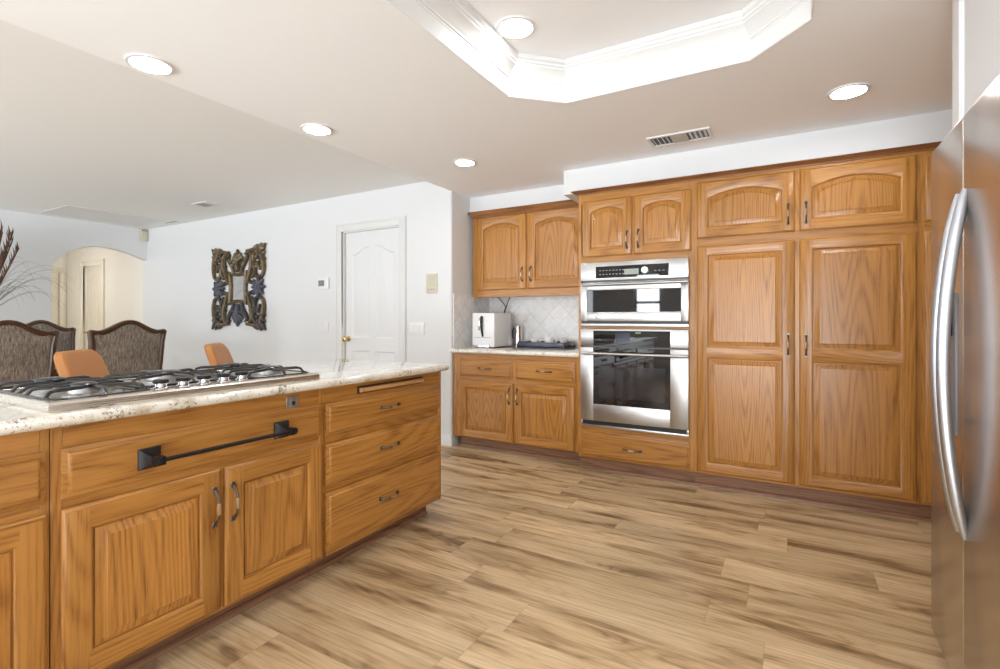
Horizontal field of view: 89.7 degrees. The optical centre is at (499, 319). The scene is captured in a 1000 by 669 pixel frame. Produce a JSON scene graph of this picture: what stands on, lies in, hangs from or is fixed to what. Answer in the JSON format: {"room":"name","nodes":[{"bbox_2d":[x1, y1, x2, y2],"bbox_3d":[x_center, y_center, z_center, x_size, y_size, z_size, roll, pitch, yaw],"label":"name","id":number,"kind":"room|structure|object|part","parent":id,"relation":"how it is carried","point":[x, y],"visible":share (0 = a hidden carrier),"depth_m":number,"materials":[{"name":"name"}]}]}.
{"room":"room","nodes":[
{"label":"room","id":0,"kind":"room"},
{"bbox_2d":[53,253,66,327],"bbox_3d":[-8.333,-0.030,8.067,0.100,2.460,2.440,0,0,30],"label":"wall","id":1,"kind":"structure","parent":0,"point":[61,262],"depth_m":8.94,"materials":[{"name":"white paint"}]},
{"bbox_2d":[51,272,57,324],"bbox_3d":[-7.909,0.177,8.516,0.036,2.030,0.720,0,0,20],"label":"door","id":2,"kind":"structure","parent":1,"relation":"in","point":[54,291],"depth_m":8.79,"materials":[{"name":"beige paint"}]},
{"bbox_2d":[51,267,65,327],"bbox_3d":[-7.989,0.140,8.533,0.030,2.120,0.990,0,0,30],"label":"trim","id":3,"kind":"structure","parent":1,"relation":"attached to","point":[62,274],"depth_m":8.91,"materials":[{"name":"beige paint"}]},
{"bbox_2d":[0,209,146,323],"bbox_3d":[-7.023,-0.107,4.817,0.120,2.615,6.520,0,0,30],"label":"wall","id":4,"kind":"structure","parent":0,"point":[41,240],"depth_m":6.53,"materials":[{"name":"white paint"}]},
{"bbox_2d":[140,229,147,240],"bbox_3d":[-5.343,-1.270,7.548,0.055,0.170,0.090,0,0,30],"label":"door chime","id":5,"kind":"object","parent":4,"relation":"attached to","point":[143,233],"visible":1,"depth_m":7.52,"materials":[{"name":"beige plastic"}]},
{"bbox_2d":[0,19,423,229],"bbox_3d":[-4.542,-1.405,3.384,5.649,0.080,6.520,0,0,30],"label":"ceiling","id":6,"kind":"structure","parent":0,"point":[79,128],"depth_m":4.07,"materials":[{"name":"white paint"}]},
{"bbox_2d":[39,205,164,226],"bbox_3d":[-5.223,-1.362,6.653,0.840,0.006,1.100,0,0,30],"label":"attic hatch","id":7,"kind":"object","parent":6,"relation":"attached to","point":[70,211],"visible":1,"depth_m":6.62,"materials":[{"name":"white paint"}]},
{"bbox_2d":[191,201,220,206],"bbox_3d":[-3.449,-1.359,5.906,0.300,0.013,0.180,0,0,30],"label":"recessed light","id":8,"kind":"object","parent":6,"relation":"in","point":[203,203],"visible":1,"depth_m":5.90,"materials":[{"name":"white paint"}]},
{"bbox_2d":[67,181,439,368],"bbox_3d":[-4.128,-0.107,6.979,8.270,2.615,0.120,0,0,30],"label":"wall","id":9,"kind":"structure","parent":0,"point":[299,238],"depth_m":6.14,"materials":[{"name":"white paint"}]},
{"bbox_2d":[83,265,100,348],"bbox_3d":[-6.865,0.137,8.509,0.660,2.110,0.103,0,0,30],"label":"door","id":10,"kind":"structure","parent":9,"relation":"in","point":[93,273],"depth_m":8.57,"materials":[{"name":"beige paint"}]},
{"bbox_2d":[80,258,104,348],"bbox_3d":[-6.878,0.093,8.488,0.846,2.213,0.036,0,0,30],"label":"trim","id":11,"kind":"structure","parent":9,"relation":"attached to","point":[101,262],"depth_m":8.63,"materials":[{"name":"beige paint"}]},
{"bbox_2d":[211,242,265,330],"bbox_3d":[-3.357,-0.410,6.435,1.140,1.093,0.090,0,0,31],"label":"wall mirror","id":12,"kind":"object","parent":9,"relation":"attached to","point":[237,283],"visible":1,"depth_m":6.40,"materials":[{"name":"brown wood"}]},
{"bbox_2d":[228,270,247,304],"bbox_3d":[-3.358,-0.410,6.433,0.390,0.440,0.044,0,0,30],"label":"mirror","id":13,"kind":"object","parent":12,"relation":"on","point":[237,282],"depth_m":6.44,"materials":[{"name":"clear glass"}]},
{"bbox_2d":[318,278,329,288],"bbox_3d":[-1.983,-0.410,5.655,0.170,0.124,0.026,0,0,30],"label":"thermostat","id":14,"kind":"object","parent":9,"relation":"attached to","point":[323,283],"visible":1,"depth_m":5.63,"materials":[{"name":"white plastic"}]},
{"bbox_2d":[342,227,398,360],"bbox_3d":[-1.366,0.115,5.334,0.820,2.155,0.114,0,0,30],"label":"door","id":15,"kind":"structure","parent":9,"relation":"in","point":[371,257],"depth_m":5.35,"materials":[{"name":"white paint"}]},
{"bbox_3d":[-1.683,0.207,5.495,0.060,0.060,0.077,0,0,30],"label":"knob","id":16,"kind":"part","parent":15,"relation":"part of","materials":[{"name":"gold metal"}]},
{"bbox_2d":[335,215,405,361],"bbox_3d":[-1.373,0.073,5.322,0.996,2.253,0.056,0,0,30],"label":"trim","id":17,"kind":"structure","parent":9,"relation":"attached to","point":[341,230],"depth_m":5.38,"materials":[{"name":"white paint"}]},
{"bbox_2d":[409,322,424,334],"bbox_3d":[-0.828,0.085,4.996,0.200,0.124,0.013,0,0,30],"label":"light switch","id":18,"kind":"object","parent":9,"relation":"attached to","point":[415,328],"visible":1,"depth_m":4.99,"materials":[{"name":"white plastic"}]},
{"bbox_2d":[426,273,436,292],"bbox_3d":[-0.665,-0.355,4.898,0.128,0.190,0.020,0,0,30],"label":"intercom","id":19,"kind":"object","parent":9,"relation":"attached to","point":[431,279],"visible":1,"depth_m":4.89,"materials":[{"name":"beige plastic"}]},
{"bbox_3d":[-0.669,-0.378,4.892,0.100,0.105,0.002,0,0,30],"label":"speaker panel","id":20,"kind":"part","parent":19,"relation":"part of","materials":[{"name":"beige plastic"}]},
{"bbox_2d":[441,434,459,445],"bbox_3d":[-2.867,1.150,6.248,5.646,0.100,0.146,0,0,30],"label":"baseboard","id":21,"kind":"structure","parent":9,"relation":"attached to","point":[447,440],"depth_m":4.81,"materials":[{"name":"white paint"}]},
{"bbox_2d":[440,187,476,434],"bbox_3d":[-0.346,-0.102,5.130,0.130,2.605,0.700,0,0,30],"label":"wall","id":22,"kind":"structure","parent":0,"point":[456,225],"depth_m":4.84,"materials":[{"name":"white paint"}]},
{"bbox_2d":[0,0,951,197],"bbox_3d":[-0.015,-1.448,1.175,4.400,0.435,7.220,0,0,30],"label":"ceiling","id":23,"kind":"structure","parent":0,"point":[392,95],"depth_m":2.56,"materials":[{"name":"white paint"}]},
{"bbox_2d":[124,53,174,74],"bbox_3d":[-1.679,-1.225,2.415,0.200,0.010,0.200,0,0,30],"label":"recessed light","id":24,"kind":"object","parent":23,"relation":"in","point":[147,63],"visible":1,"depth_m":2.40,"materials":[{"name":"white paint"}]},
{"bbox_2d":[301,123,332,135],"bbox_3d":[-1.178,-1.225,3.239,0.196,0.010,0.196,0,0,30],"label":"recessed light","id":25,"kind":"object","parent":23,"relation":"in","point":[310,128],"visible":1,"depth_m":3.23,"materials":[{"name":"white paint"}]},
{"bbox_2d":[454,158,475,165],"bbox_3d":[-0.274,-1.225,3.918,0.176,0.010,0.176,0,0,30],"label":"recessed light","id":26,"kind":"object","parent":23,"relation":"in","point":[460,162],"visible":1,"depth_m":3.91,"materials":[{"name":"white paint"}]},
{"bbox_2d":[496,15,535,38],"bbox_3d":[0.078,-1.430,2.463,0.196,0.010,0.196,0,0,30],"label":"recessed light","id":27,"kind":"object","parent":23,"relation":"in","point":[512,26],"visible":1,"depth_m":2.45,"materials":[{"name":"white paint"}]},
{"bbox_2d":[387,0,812,102],"bbox_3d":[-0.022,-1.273,1.228,1.417,0.090,3.203,0,0,30],"label":"trim","id":28,"kind":"structure","parent":23,"relation":"attached to","point":[801,15],"depth_m":2.48,"materials":[{"name":"white paint"}]},
{"bbox_2d":[415,0,806,87],"bbox_3d":[-0.022,-1.375,1.228,1.419,0.119,3.205,0,0,30],"label":"trim","id":29,"kind":"structure","parent":23,"relation":"attached to","point":[742,26],"depth_m":2.50,"materials":[{"name":"white paint"}]},
{"bbox_2d":[646,127,713,147],"bbox_3d":[1.209,-1.224,3.384,0.400,0.013,0.200,0,0,30],"label":"ceiling vent","id":30,"kind":"object","parent":23,"relation":"in","point":[701,133],"visible":1,"depth_m":3.37,"materials":[{"name":"white metal"}]},
{"bbox_2d":[827,82,870,99],"bbox_3d":[1.871,-1.225,2.700,0.196,0.010,0.196,0,0,30],"label":"recessed light","id":31,"kind":"object","parent":23,"relation":"in","point":[851,90],"visible":1,"depth_m":2.70,"materials":[{"name":"white paint"}]},
{"bbox_2d":[453,293,578,347],"bbox_3d":[0.285,0.007,4.783,1.310,0.525,0.670,0,0,30],"label":"wall","id":32,"kind":"structure","parent":0,"point":[539,317],"depth_m":5.05,"materials":[{"name":"tile"}]},
{"bbox_2d":[137,444,949,668],"bbox_3d":[-3.695,1.240,3.300,13.100,0.080,7.420,0,0,30],"label":"floor","id":33,"kind":"structure","parent":0,"point":[520,561],"depth_m":2.25,"materials":[{"name":"wood"}]},
{"bbox_2d":[0,429,48,668],"bbox_3d":[-1.864,0.757,1.170,0.778,0.886,1.062,0,0,30],"label":"base cabinet","id":34,"kind":"object","parent":33,"relation":"on","point":[24,457],"visible":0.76,"depth_m":1.41,"materials":[{"name":"brown wood"}]},
{"bbox_3d":[-1.569,0.454,1.010,0.034,0.148,1.021,0,0,30],"label":"drawer","id":35,"kind":"part","parent":34,"relation":"part of","materials":[{"name":"brown wood"}]},
{"bbox_3d":[-1.438,0.826,1.225,0.020,0.532,0.523,0,0,30],"label":"door","id":36,"kind":"part","parent":34,"relation":"part of","materials":[{"name":"brown wood"}]},
{"bbox_2d":[0,358,448,435],"bbox_3d":[-1.522,0.290,2.042,1.062,0.039,3.055,0,0,30],"label":"countertop","id":37,"kind":"structure","parent":34,"relation":"on","point":[334,372],"depth_m":1.89,"materials":[{"name":"stone"}]},
{"bbox_2d":[0,363,319,412],"bbox_3d":[-1.322,0.237,2.029,0.582,0.066,0.972,0,0,30],"label":"gas cooktop","id":38,"kind":"object","parent":37,"relation":"in","point":[54,393],"visible":1,"depth_m":1.80,"materials":[{"name":"silver metal"}]},
{"bbox_3d":[-1.614,0.234,1.804,0.136,0.029,0.136,0,0,30],"label":"burner","id":39,"kind":"part","parent":38,"relation":"part of","materials":[{"name":"silver metal"}]},
{"bbox_3d":[-1.381,0.234,1.669,0.116,0.029,0.116,0,0,30],"label":"burner","id":40,"kind":"part","parent":38,"relation":"part of","materials":[{"name":"silver metal"}]},
{"bbox_3d":[-1.375,0.234,2.059,0.160,0.029,0.160,0,0,30],"label":"burner","id":41,"kind":"part","parent":38,"relation":"part of","materials":[{"name":"silver metal"}]},
{"bbox_3d":[-1.210,0.230,1.794,0.050,0.034,0.050,0,0,30],"label":"knob","id":42,"kind":"part","parent":38,"relation":"part of","materials":[{"name":"silver metal"}]},
{"bbox_3d":[-1.172,0.230,1.861,0.050,0.034,0.050,0,0,30],"label":"knob","id":43,"kind":"part","parent":38,"relation":"part of","materials":[{"name":"silver metal"}]},
{"bbox_3d":[-1.133,0.230,1.927,0.050,0.034,0.050,0,0,30],"label":"knob","id":44,"kind":"part","parent":38,"relation":"part of","materials":[{"name":"silver metal"}]},
{"bbox_3d":[-1.095,0.230,1.993,0.050,0.034,0.050,0,0,30],"label":"knob","id":45,"kind":"part","parent":38,"relation":"part of","materials":[{"name":"silver metal"}]},
{"bbox_3d":[-1.057,0.230,2.059,0.050,0.034,0.050,0,0,30],"label":"knob","id":46,"kind":"part","parent":38,"relation":"part of","materials":[{"name":"silver metal"}]},
{"bbox_3d":[-1.040,0.234,2.260,0.136,0.029,0.136,0,0,30],"label":"burner","id":47,"kind":"part","parent":38,"relation":"part of","materials":[{"name":"silver metal"}]},
{"bbox_2d":[0,320,58,382],"bbox_3d":[-3.974,0.603,3.951,0.633,1.205,0.750,0,0,30],"label":"dining chair","id":48,"kind":"object","parent":33,"relation":"on","point":[27,352],"visible":0.49,"depth_m":3.89,"materials":[{"name":"beige fabric"}]},
{"bbox_2d":[0,223,75,307],"bbox_3d":[-5.656,0.002,5.878,0.654,2.396,1.297,0,0,30],"label":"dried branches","id":49,"kind":"object","parent":33,"relation":"on","point":[4,253],"visible":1,"depth_m":5.88,"materials":[{"name":"brown plant"}]},
{"bbox_2d":[27,320,75,351],"bbox_3d":[-4.754,0.603,5.331,0.633,1.205,0.750,0,0,30],"label":"dining chair","id":50,"kind":"object","parent":33,"relation":"on","point":[66,338],"visible":0.23,"depth_m":5.59,"materials":[{"name":"beige fabric"}]},
{"bbox_2d":[53,349,109,376],"bbox_3d":[-2.108,0.685,2.832,0.546,1.034,0.427,0,0,-15],"label":"bar stool","id":51,"kind":"object","parent":33,"relation":"on","point":[88,362],"visible":0.16,"depth_m":2.74,"materials":[{"name":"orange leather"}]},
{"bbox_2d":[54,320,166,375],"bbox_3d":[-3.569,0.603,4.653,0.633,1.205,0.750,0,0,30],"label":"dining chair","id":52,"kind":"object","parent":33,"relation":"on","point":[126,346],"visible":0.41,"depth_m":4.50,"materials":[{"name":"beige fabric"}]},
{"bbox_3d":[-3.350,0.350,4.527,0.128,0.700,0.610,0,0,30],"label":"frame","id":53,"kind":"part","parent":52,"relation":"part of","materials":[{"name":"brown wood"}]},
{"bbox_2d":[49,389,321,668],"bbox_3d":[-1.351,0.757,2.058,0.778,0.886,0.986,0,0,30],"label":"base cabinet","id":54,"kind":"object","parent":33,"relation":"on","point":[145,563],"visible":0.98,"depth_m":1.75,"materials":[{"name":"brown wood"}]},
{"bbox_3d":[-1.172,0.824,1.686,0.020,0.527,0.475,0,0,30],"label":"door","id":55,"kind":"part","parent":54,"relation":"part of","materials":[{"name":"brown wood"}]},
{"bbox_3d":[-1.060,0.454,1.893,0.034,0.148,0.945,0,0,30],"label":"drawer","id":56,"kind":"part","parent":54,"relation":"part of","materials":[{"name":"brown wood"}]},
{"bbox_3d":[-1.042,0.694,1.854,0.039,0.153,0.020,0,0,30],"label":"handle","id":57,"kind":"part","parent":54,"relation":"part of","materials":[{"name":"grey metal"}]},
{"bbox_2d":[138,420,297,470],"bbox_3d":[-1.006,0.458,1.868,0.082,0.068,0.568,0,0,30],"label":"towel bar","id":58,"kind":"object","parent":54,"relation":"attached to","point":[150,457],"visible":1,"depth_m":1.72,"materials":[{"name":"black metal"}]},
{"bbox_3d":[-1.131,0.458,1.652,0.082,0.068,0.068,0,0,30],"label":"post","id":59,"kind":"part","parent":58,"relation":"part of","materials":[{"name":"black metal"}]},
{"bbox_3d":[-0.881,0.458,2.085,0.082,0.068,0.068,0,0,30],"label":"post","id":60,"kind":"part","parent":58,"relation":"part of","materials":[{"name":"black metal"}]},
{"bbox_3d":[-1.006,0.694,1.916,0.039,0.153,0.020,0,0,30],"label":"handle","id":61,"kind":"part","parent":54,"relation":"part of","materials":[{"name":"grey metal"}]},
{"bbox_3d":[-0.931,0.824,2.104,0.020,0.527,0.454,0,0,30],"label":"door","id":62,"kind":"part","parent":54,"relation":"part of","materials":[{"name":"brown wood"}]},
{"bbox_2d":[286,395,297,408],"bbox_3d":[-0.895,0.358,2.174,0.012,0.058,0.060,0,0,30],"label":"switch","id":63,"kind":"object","parent":54,"relation":"attached to","point":[292,401],"visible":1,"depth_m":2.17,"materials":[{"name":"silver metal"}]},
{"bbox_2d":[204,343,233,365],"bbox_3d":[-1.796,0.685,3.633,0.546,1.034,0.427,0,0,-15],"label":"bar stool","id":64,"kind":"object","parent":33,"relation":"on","point":[216,353],"visible":0.16,"depth_m":3.50,"materials":[{"name":"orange leather"}]},
{"bbox_2d":[308,371,440,574],"bbox_3d":[-0.880,0.757,2.879,0.783,0.886,0.902,0,0,30],"label":"base cabinet","id":65,"kind":"object","parent":33,"relation":"on","point":[381,439],"visible":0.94,"depth_m":2.61,"materials":[{"name":"brown wood"}]},
{"bbox_3d":[-0.590,0.944,2.706,0.034,0.277,0.871,0,0,30],"label":"drawer","id":66,"kind":"part","parent":65,"relation":"part of","materials":[{"name":"brown wood"}]},
{"bbox_3d":[-0.590,0.673,2.706,0.034,0.190,0.871,0,0,30],"label":"drawer","id":67,"kind":"part","parent":65,"relation":"part of","materials":[{"name":"brown wood"}]},
{"bbox_3d":[-0.590,0.462,2.706,0.034,0.148,0.871,0,0,30],"label":"drawer","id":68,"kind":"part","parent":65,"relation":"part of","materials":[{"name":"brown wood"}]},
{"bbox_3d":[-0.573,0.932,2.665,0.039,0.020,0.153,0,0,30],"label":"handle","id":69,"kind":"part","parent":65,"relation":"part of","materials":[{"name":"grey metal"}]},
{"bbox_3d":[-0.568,0.668,2.674,0.039,0.020,0.153,0,0,30],"label":"handle","id":70,"kind":"part","parent":65,"relation":"part of","materials":[{"name":"grey metal"}]},
{"bbox_3d":[-0.568,0.458,2.674,0.039,0.020,0.153,0,0,30],"label":"handle","id":71,"kind":"part","parent":65,"relation":"part of","materials":[{"name":"grey metal"}]},
{"bbox_3d":[-0.682,0.707,3.278,0.727,0.786,0.013,0,0,30],"label":"panel","id":72,"kind":"part","parent":65,"relation":"part of","materials":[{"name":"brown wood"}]},
{"bbox_2d":[453,353,579,462],"bbox_3d":[0.268,0.756,4.745,1.297,0.888,0.723,0,0,30],"label":"base cabinet","id":73,"kind":"object","parent":33,"relation":"on","point":[516,404],"visible":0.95,"depth_m":4.45,"materials":[{"name":"brown wood"}]},
{"bbox_3d":[-0.135,0.442,4.623,0.556,0.168,0.034,0,0,30],"label":"drawer","id":74,"kind":"part","parent":73,"relation":"part of","materials":[{"name":"brown wood"}]},
{"bbox_3d":[-0.132,0.831,4.614,0.570,0.530,0.020,0,0,30],"label":"door","id":75,"kind":"part","parent":73,"relation":"part of","materials":[{"name":"brown wood"}]},
{"bbox_2d":[451,346,578,357],"bbox_3d":[0.273,0.290,4.750,1.298,0.040,0.711,0,0,30],"label":"countertop","id":76,"kind":"structure","parent":73,"relation":"on","point":[512,350],"depth_m":4.46,"materials":[{"name":"stone"}]},
{"bbox_2d":[473,313,511,347],"bbox_3d":[-0.082,0.101,4.967,0.252,0.338,0.389,0,0,30],"label":"toaster","id":77,"kind":"object","parent":76,"relation":"on","point":[490,330],"visible":1,"depth_m":4.84,"materials":[{"name":"white plastic"}]},
{"bbox_3d":[-0.178,0.061,4.820,0.031,0.200,0.038,0,0,30],"label":"spout","id":78,"kind":"part","parent":77,"relation":"part of","materials":[{"name":"black plastic"}]},
{"bbox_2d":[473,345,489,347],"bbox_3d":[-0.175,0.250,4.822,0.175,0.024,0.032,0,0,30],"label":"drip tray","id":79,"kind":"object","parent":77,"relation":"on","point":[475,346],"depth_m":4.81,"materials":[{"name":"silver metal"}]},
{"bbox_2d":[512,324,521,346],"bbox_3d":[0.170,0.155,5.103,0.092,0.229,0.143,0,0,30],"label":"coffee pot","id":80,"kind":"object","parent":76,"relation":"on","point":[517,329],"visible":0.92,"depth_m":5.09,"materials":[{"name":"silver metal"}]},
{"bbox_2d":[517,341,575,349],"bbox_3d":[0.451,0.239,4.820,0.501,0.062,0.290,0,0,30],"label":"serving tray","id":81,"kind":"object","parent":76,"relation":"on","point":[521,344],"visible":0.99,"depth_m":4.70,"materials":[{"name":"grey paint"}]},
{"bbox_2d":[544,337,556,342],"bbox_3d":[0.483,0.205,4.790,0.136,0.089,0.107,0,0,10],"label":"espresso cup","id":82,"kind":"object","parent":81,"relation":"in","point":[546,339],"visible":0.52,"depth_m":4.75,"materials":[{"name":"white ceramic"}]},
{"bbox_2d":[560,339,567,342],"bbox_3d":[0.600,0.216,4.781,0.101,0.066,0.080,0,0,-43],"label":"espresso cup","id":83,"kind":"object","parent":81,"relation":"in","point":[561,340],"visible":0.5,"depth_m":4.75,"materials":[{"name":"white ceramic"}]},
{"bbox_3d":[0.374,0.831,4.322,0.570,0.530,0.020,0,0,30],"label":"door","id":84,"kind":"part","parent":73,"relation":"part of","materials":[{"name":"brown wood"}]},
{"bbox_3d":[0.383,0.442,4.324,0.556,0.168,0.034,0,0,30],"label":"drawer","id":85,"kind":"part","parent":73,"relation":"part of","materials":[{"name":"brown wood"}]},
{"bbox_2d":[579,181,694,484],"bbox_3d":[1.199,0.092,4.163,0.887,2.215,0.826,0,0,30],"label":"tall cabinet","id":86,"kind":"object","parent":33,"relation":"on","point":[653,222],"visible":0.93,"depth_m":3.81,"materials":[{"name":"brown wood"}]},
{"bbox_3d":[0.836,-0.726,3.951,0.401,0.448,0.020,0,0,30],"label":"door","id":87,"kind":"part","parent":86,"relation":"part of","materials":[{"name":"brown wood"}]},
{"bbox_3d":[0.965,-0.620,3.844,0.020,0.153,0.039,0,0,30],"label":"handle","id":88,"kind":"part","parent":86,"relation":"part of","materials":[{"name":"grey metal"}]},
{"bbox_3d":[1.000,0.995,3.823,0.153,0.020,0.039,0,0,30],"label":"handle","id":89,"kind":"part","parent":86,"relation":"part of","materials":[{"name":"grey metal"}]},
{"bbox_2d":[580,329,688,436],"bbox_3d":[1.133,0.458,4.049,0.826,0.775,0.654,0,0,30],"label":"wall oven","id":90,"kind":"object","parent":86,"relation":"in","point":[637,380],"visible":1,"depth_m":3.80,"materials":[{"name":"silver metal"}]},
{"bbox_3d":[0.991,0.143,3.826,0.587,0.119,0.003,0,0,30],"label":"touch panel","id":91,"kind":"part","parent":90,"relation":"part of","materials":[{"name":"black glass"}]},
{"bbox_3d":[0.996,0.260,3.785,0.800,0.022,0.060,0,0,30],"label":"handle","id":92,"kind":"part","parent":90,"relation":"part of","materials":[{"name":"silver metal"}]},
{"bbox_3d":[1.009,0.138,3.838,0.822,0.135,0.036,0,0,30],"label":"control panel","id":93,"kind":"part","parent":90,"relation":"part of","materials":[{"name":"silver metal"}]},
{"bbox_2d":[580,257,688,326],"bbox_3d":[1.122,-0.202,4.029,0.826,0.503,0.600,0,0,30],"label":"microwave oven","id":94,"kind":"object","parent":86,"relation":"in","point":[650,292],"visible":0.99,"depth_m":3.81,"materials":[{"name":"silver metal"}]},
{"bbox_3d":[0.996,-0.373,3.823,0.557,0.090,0.003,0,0,30],"label":"touch panel","id":95,"kind":"part","parent":94,"relation":"part of","materials":[{"name":"black glass"}]},
{"bbox_3d":[1.008,-0.142,3.837,0.822,0.305,0.038,0,0,30],"label":"door","id":96,"kind":"part","parent":94,"relation":"part of","materials":[{"name":"silver metal"}]},
{"bbox_3d":[0.998,-0.275,3.788,0.800,0.022,0.058,0,0,30],"label":"handle","id":97,"kind":"part","parent":94,"relation":"part of","materials":[{"name":"silver metal"}]},
{"bbox_3d":[1.009,-0.381,3.838,0.822,0.145,0.036,0,0,30],"label":"control panel","id":98,"kind":"part","parent":94,"relation":"part of","materials":[{"name":"silver metal"}]},
{"bbox_3d":[1.016,0.987,3.854,0.830,0.203,0.034,0,0,30],"label":"drawer","id":99,"kind":"part","parent":86,"relation":"part of","materials":[{"name":"brown wood"}]},
{"bbox_3d":[1.040,-0.620,3.800,0.020,0.153,0.039,0,0,30],"label":"handle","id":100,"kind":"part","parent":86,"relation":"part of","materials":[{"name":"grey metal"}]},
{"bbox_3d":[1.202,-0.726,3.740,0.414,0.448,0.020,0,0,30],"label":"door","id":101,"kind":"part","parent":86,"relation":"part of","materials":[{"name":"brown wood"}]},
{"bbox_2d":[695,151,920,519],"bbox_3d":[2.134,0.092,3.623,1.272,2.215,0.826,0,0,30],"label":"pantry cabinet","id":102,"kind":"object","parent":33,"relation":"on","point":[808,278],"visible":1,"depth_m":3.26,"materials":[{"name":"brown wood"}]},
{"bbox_3d":[1.679,0.277,3.465,0.609,1.610,0.020,0,0,30],"label":"door","id":103,"kind":"part","parent":102,"relation":"part of","materials":[{"name":"brown wood"}]},
{"bbox_3d":[1.679,-0.784,3.465,0.609,0.401,0.020,0,0,30],"label":"door","id":104,"kind":"part","parent":102,"relation":"part of","materials":[{"name":"brown wood"}]},
{"bbox_3d":[1.895,0.164,3.307,0.020,0.153,0.039,0,0,30],"label":"handle","id":105,"kind":"part","parent":102,"relation":"part of","materials":[{"name":"grey metal"}]},
{"bbox_3d":[1.895,-0.702,3.307,0.020,0.153,0.039,0,0,30],"label":"handle","id":106,"kind":"part","parent":102,"relation":"part of","materials":[{"name":"grey metal"}]},
{"bbox_3d":[1.982,0.164,3.256,0.020,0.153,0.039,0,0,30],"label":"handle","id":107,"kind":"part","parent":102,"relation":"part of","materials":[{"name":"grey metal"}]},
{"bbox_3d":[1.982,-0.702,3.256,0.020,0.153,0.039,0,0,30],"label":"handle","id":108,"kind":"part","parent":102,"relation":"part of","materials":[{"name":"grey metal"}]},
{"bbox_3d":[2.224,0.277,3.150,0.602,1.610,0.020,0,0,30],"label":"door","id":109,"kind":"part","parent":102,"relation":"part of","materials":[{"name":"brown wood"}]},
{"bbox_3d":[2.224,-0.784,3.150,0.602,0.401,0.020,0,0,30],"label":"door","id":110,"kind":"part","parent":102,"relation":"part of","materials":[{"name":"brown wood"}]},
{"bbox_2d":[919,149,934,521],"bbox_3d":[3.094,0.092,3.091,0.924,2.215,0.788,0,0,30],"label":"panel","id":111,"kind":"object","parent":33,"relation":"on","point":[925,506],"visible":0.14,"depth_m":2.97,"materials":[{"name":"brown wood"}]},
{"bbox_3d":[2.703,0.277,2.873,0.436,1.610,0.020,0,0,30],"label":"door","id":112,"kind":"part","parent":111,"relation":"part of","materials":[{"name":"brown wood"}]},
{"bbox_3d":[2.703,-0.779,2.873,0.436,0.391,0.020,0,0,30],"label":"door","id":113,"kind":"part","parent":111,"relation":"part of","materials":[{"name":"brown wood"}]},
{"bbox_2d":[930,74,999,668],"bbox_3d":[1.643,0.289,1.235,0.868,1.782,0.923,0,0,30],"label":"refrigerator","id":114,"kind":"object","parent":33,"relation":"on","point":[965,166],"visible":1,"depth_m":1.45,"materials":[{"name":"grey metal"}]},
{"bbox_3d":[1.353,0.128,1.526,0.075,1.015,0.026,0,0,30],"label":"handle","id":115,"kind":"part","parent":114,"relation":"part of","materials":[{"name":"silver metal"}]},
{"bbox_3d":[1.486,0.256,1.636,0.058,1.715,0.386,0,0,30],"label":"freezer door","id":116,"kind":"part","parent":114,"relation":"part of","materials":[{"name":"silver metal"}]},
{"bbox_3d":[1.319,0.128,1.467,0.075,1.015,0.026,0,0,30],"label":"handle","id":117,"kind":"part","parent":114,"relation":"part of","materials":[{"name":"silver metal"}]},
{"bbox_3d":[1.254,0.256,1.234,0.058,1.715,0.530,0,0,30],"label":"fridge door","id":118,"kind":"part","parent":114,"relation":"part of","materials":[{"name":"silver metal"}]},
{"bbox_2d":[470,109,951,216],"bbox_3d":[1.601,-1.136,3.973,4.400,0.208,0.758,0,0,30],"label":"soffit","id":119,"kind":"structure","parent":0,"point":[934,126],"depth_m":3.48,"materials":[{"name":"white paint"}]},
{"bbox_2d":[468,199,578,218],"bbox_3d":[0.251,-1.044,4.724,1.306,0.057,0.057,0,0,30],"label":"trim","id":120,"kind":"structure","parent":119,"relation":"attached to","point":[564,203],"depth_m":4.72,"materials":[{"name":"brown wood"}]},
{"bbox_2d":[571,141,941,196],"bbox_3d":[2.022,-1.020,3.450,3.127,0.030,0.402,0,0,30],"label":"trim","id":121,"kind":"structure","parent":119,"relation":"attached to","point":[933,145],"depth_m":3.36,"materials":[{"name":"brown wood"}]},
{"bbox_2d":[952,0,963,128],"bbox_3d":[2.129,-0.020,1.567,1.080,2.440,0.100,0,0,30],"label":"wall","id":122,"kind":"structure","parent":0,"point":[957,5],"depth_m":1.81,"materials":[{"name":"white paint"}]},
{"bbox_2d":[964,0,999,114],"bbox_3d":[0.868,-0.955,-0.632,1.065,0.570,4.972,0,0,30],"label":"wall","id":123,"kind":"structure","parent":0,"point":[981,17],"depth_m":1.64,"materials":[{"name":"white paint"}]},
{"bbox_3d":[1.772,-0.083,4.369,4.700,2.565,0.100,0,0,30],"label":"wall","id":124,"kind":"structure","parent":0,"visible":0},
{"bbox_2d":[473,206,578,297],"bbox_3d":[0.358,-0.620,4.874,1.270,0.790,0.436,0,0,30],"label":"upper cabinet","id":125,"kind":"object","parent":124,"relation":"attached to","point":[528,254],"visible":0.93,"depth_m":4.74,"materials":[{"name":"brown wood"}]},
{"bbox_3d":[0.008,-0.652,4.880,0.550,0.720,0.020,0,0,30],"label":"door","id":126,"kind":"part","parent":125,"relation":"part of","materials":[{"name":"brown wood"}]},
{"bbox_3d":[0.513,-0.652,4.588,0.580,0.720,0.020,0,0,30],"label":"door","id":127,"kind":"part","parent":125,"relation":"part of","materials":[{"name":"brown wood"}]}
]}

